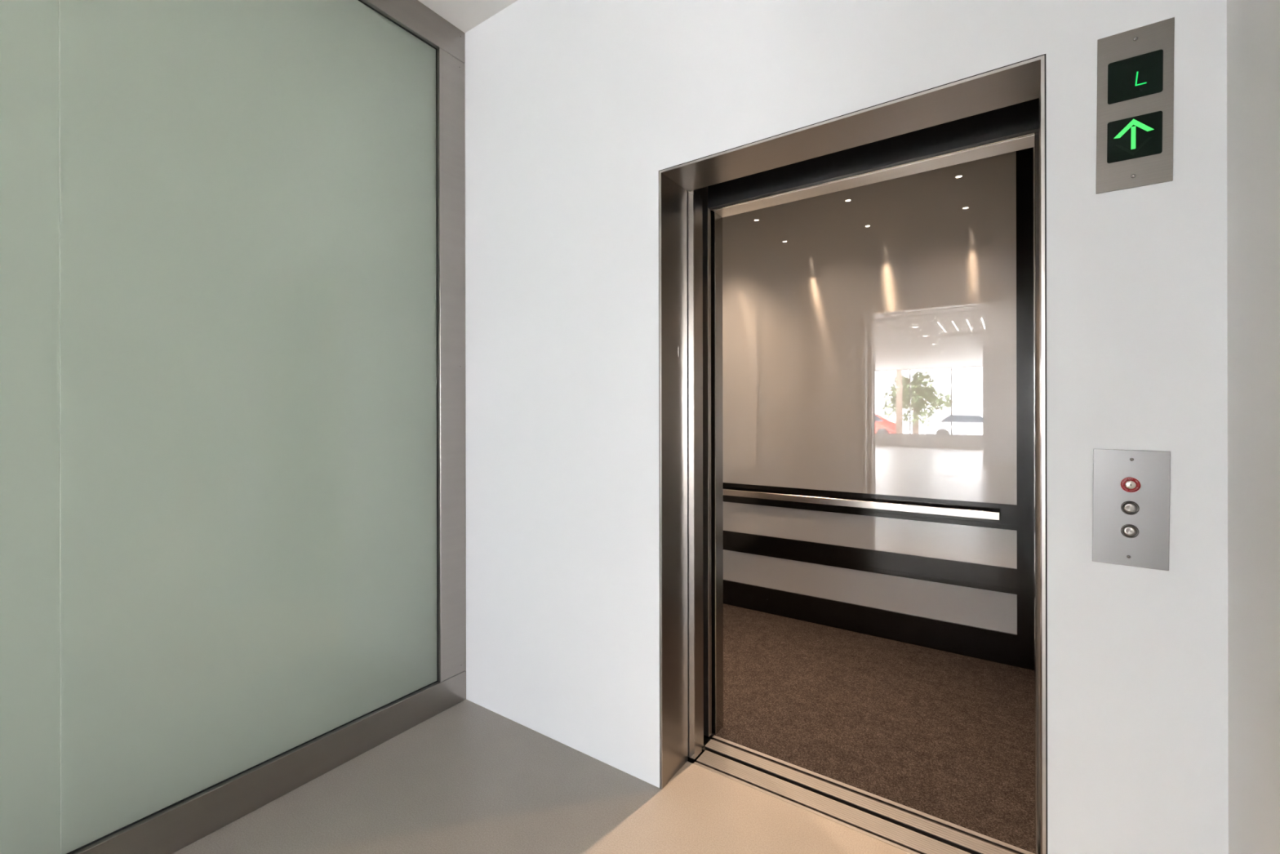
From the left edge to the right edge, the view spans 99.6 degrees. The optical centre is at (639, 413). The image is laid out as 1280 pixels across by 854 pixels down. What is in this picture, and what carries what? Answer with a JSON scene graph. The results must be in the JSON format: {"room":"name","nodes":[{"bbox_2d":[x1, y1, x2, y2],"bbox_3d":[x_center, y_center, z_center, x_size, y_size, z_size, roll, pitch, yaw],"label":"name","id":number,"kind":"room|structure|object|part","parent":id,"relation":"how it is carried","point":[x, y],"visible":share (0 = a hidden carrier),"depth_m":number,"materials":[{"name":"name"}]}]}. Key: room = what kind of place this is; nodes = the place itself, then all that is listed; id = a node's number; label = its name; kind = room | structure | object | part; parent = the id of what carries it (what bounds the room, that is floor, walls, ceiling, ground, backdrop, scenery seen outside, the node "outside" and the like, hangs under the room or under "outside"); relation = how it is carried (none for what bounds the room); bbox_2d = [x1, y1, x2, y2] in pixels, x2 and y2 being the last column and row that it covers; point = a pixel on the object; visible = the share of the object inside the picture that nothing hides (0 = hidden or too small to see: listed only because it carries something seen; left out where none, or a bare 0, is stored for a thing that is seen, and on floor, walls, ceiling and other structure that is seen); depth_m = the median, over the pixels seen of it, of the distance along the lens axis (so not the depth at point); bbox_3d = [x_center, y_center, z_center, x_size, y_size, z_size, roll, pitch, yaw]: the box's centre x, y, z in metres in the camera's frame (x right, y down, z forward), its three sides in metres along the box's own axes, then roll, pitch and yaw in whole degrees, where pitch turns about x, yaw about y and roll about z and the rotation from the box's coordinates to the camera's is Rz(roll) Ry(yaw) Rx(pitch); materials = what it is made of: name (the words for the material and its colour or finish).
{"room":"lobby","nodes":[
{"label":"lobby","id":0,"kind":"room"},
{"bbox_2d":[417,0,517,33],"bbox_3d":[-5.878,-1.814,-4.987,14.000,0.200,18.380,0,0,34],"label":"ceiling","id":1,"kind":"structure","parent":0,"point":[464,15],"depth_m":2.31,"materials":[{"name":"white paint"}]},
{"bbox_2d":[172,699,911,853],"bbox_3d":[-5.872,1.376,-4.987,14.000,0.150,18.380,0,0,34],"label":"floor","id":2,"kind":"structure","parent":0,"point":[468,778],"depth_m":1.76,"materials":[{"name":"concrete"}]},
{"bbox_2d":[0,0,466,853],"bbox_3d":[-1.914,-0.214,0.856,0.061,3.014,3.899,0,0,34],"label":"glass wall","id":3,"kind":"structure","parent":2,"relation":"on","point":[233,489],"depth_m":1.70,"materials":[{"name":"glass"}]},
{"bbox_3d":[-1.880,-0.210,0.903,0.012,2.754,1.255,0,0,34],"label":"glass pane","id":4,"kind":"part","parent":3,"relation":"part of","materials":[{"name":"green glass"}]},
{"bbox_3d":[-1.911,1.228,0.857,0.060,0.130,3.899,0,0,34],"label":"rail","id":5,"kind":"part","parent":3,"relation":"part of","materials":[{"name":"metal"}]},
{"bbox_3d":[-1.917,-1.652,0.857,0.060,0.138,3.899,0,0,34],"label":"rail","id":6,"kind":"part","parent":3,"relation":"part of","materials":[{"name":"metal"}]},
{"bbox_3d":[-0.851,-0.212,2.411,0.060,2.743,0.132,0,0,34],"label":"post","id":7,"kind":"part","parent":3,"relation":"part of","materials":[{"name":"metal"}]},
{"bbox_2d":[464,0,1228,853],"bbox_3d":[0.264,-0.218,1.839,2.866,3.015,0.180,0,0,34],"label":"wall","id":8,"kind":"structure","parent":0,"point":[575,109],"depth_m":1.61,"materials":[{"name":"white paint"}]},
{"bbox_2d":[686,190,703,759],"bbox_3d":[-0.172,0.226,2.316,0.966,2.112,0.093,0,0,34],"label":"door","id":9,"kind":"structure","parent":8,"relation":"in","point":[694,201],"depth_m":2.02,"materials":[{"name":"metal"}]},
{"bbox_3d":[-0.159,0.226,2.345,0.955,2.112,0.030,0,0,34],"label":"door panel","id":10,"kind":"part","parent":9,"relation":"part of","materials":[{"name":"metal"}]},
{"bbox_2d":[693,750,970,853],"bbox_3d":[0.653,1.298,1.744,1.040,0.021,0.098,0,0,34],"label":"sill","id":11,"kind":"structure","parent":8,"relation":"attached to","point":[901,837],"depth_m":1.77,"materials":[{"name":"metal"}]},
{"bbox_2d":[658,53,1047,853],"bbox_3d":[0.563,0.225,1.645,1.069,2.128,0.198,0,0,34],"label":"door frame","id":12,"kind":"structure","parent":8,"relation":"attached to","point":[1025,80],"depth_m":1.86,"materials":[{"name":"metal"}]},
{"bbox_2d":[686,97,1040,853],"bbox_3d":[0.781,-0.017,2.680,2.150,2.890,1.554,0,0,34],"label":"car","id":13,"kind":"object","parent":8,"relation":"in","point":[871,340],"visible":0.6,"depth_m":3.00,"materials":[{"name":"metal"}]},
{"bbox_3d":[-0.105,0.135,2.414,0.927,2.290,0.025,0,0,34],"label":"car door panel","id":14,"kind":"part","parent":13,"relation":"part of","materials":[{"name":"metal"}]},
{"bbox_3d":[1.116,0.518,3.215,1.698,0.039,0.016,0,0,34],"label":"handrail","id":15,"kind":"part","parent":13,"relation":"part of","materials":[{"name":"metal"}]},
{"bbox_2d":[703,603,1035,853],"bbox_3d":[0.767,1.296,2.693,1.988,0.018,1.390,0,0,34],"label":"carpet","id":16,"kind":"object","parent":13,"relation":"on","point":[948,736],"visible":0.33,"depth_m":2.29,"materials":[{"name":"brown carpet"}]},
{"bbox_3d":[1.164,-0.468,3.278,1.868,1.873,0.006,0,0,34],"label":"glass panel","id":17,"kind":"part","parent":13,"relation":"part of","materials":[{"name":"grey"}]},
{"bbox_3d":[0.706,1.290,1.842,1.048,0.004,0.084,0,0,34],"label":"car sill","id":18,"kind":"part","parent":13,"relation":"part of","materials":[{"name":"metal"}]},
{"bbox_3d":[1.166,0.692,3.278,1.868,0.205,0.006,0,0,34],"label":"glass panel","id":19,"kind":"part","parent":13,"relation":"part of","materials":[{"name":"grey"}]},
{"bbox_3d":[1.167,1.022,3.278,1.868,0.214,0.006,0,0,34],"label":"glass panel","id":20,"kind":"part","parent":13,"relation":"part of","materials":[{"name":"grey"}]},
{"bbox_3d":[0.744,-0.811,1.903,1.036,0.002,0.085,0,0,34],"label":"soffit plate","id":21,"kind":"part","parent":13,"relation":"part of","materials":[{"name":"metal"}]},
{"bbox_3d":[1.163,-0.063,3.275,1.988,2.698,0.020,0,0,34],"label":"panel frame","id":22,"kind":"part","parent":13,"relation":"part of","materials":[{"name":"metal"}]},
{"bbox_2d":[1092,448,1170,570],"bbox_3d":[1.066,0.205,1.177,0.125,0.253,0.007,1,0,34],"label":"panel","id":23,"kind":"object","parent":8,"relation":"attached to","point":[1131,512],"visible":1,"depth_m":1.18,"materials":[{"name":"metal"}]},
{"bbox_2d":[1120,476,1141,493],"bbox_3d":[1.067,0.154,1.177,0.034,0.034,0.001,0,0,34],"label":"switch","id":24,"kind":"object","parent":23,"relation":"attached to","point":[1127,484],"depth_m":1.18,"materials":[{"name":"red metal"}]},
{"bbox_2d":[1096,17,1174,194],"bbox_3d":[1.071,-0.663,1.173,0.124,0.343,0.006,0,0,34],"label":"indicator","id":25,"kind":"object","parent":8,"relation":"attached to","point":[1135,116],"visible":1,"depth_m":1.17,"materials":[{"name":"metal"}]},
{"bbox_2d":[1226,0,1279,853],"bbox_3d":[0.954,-0.220,0.531,0.250,3.015,1.200,0,0,34],"label":"wall","id":26,"kind":"structure","parent":0,"point":[1253,26],"depth_m":0.98,"materials":[{"name":"white paint"}]}
]}

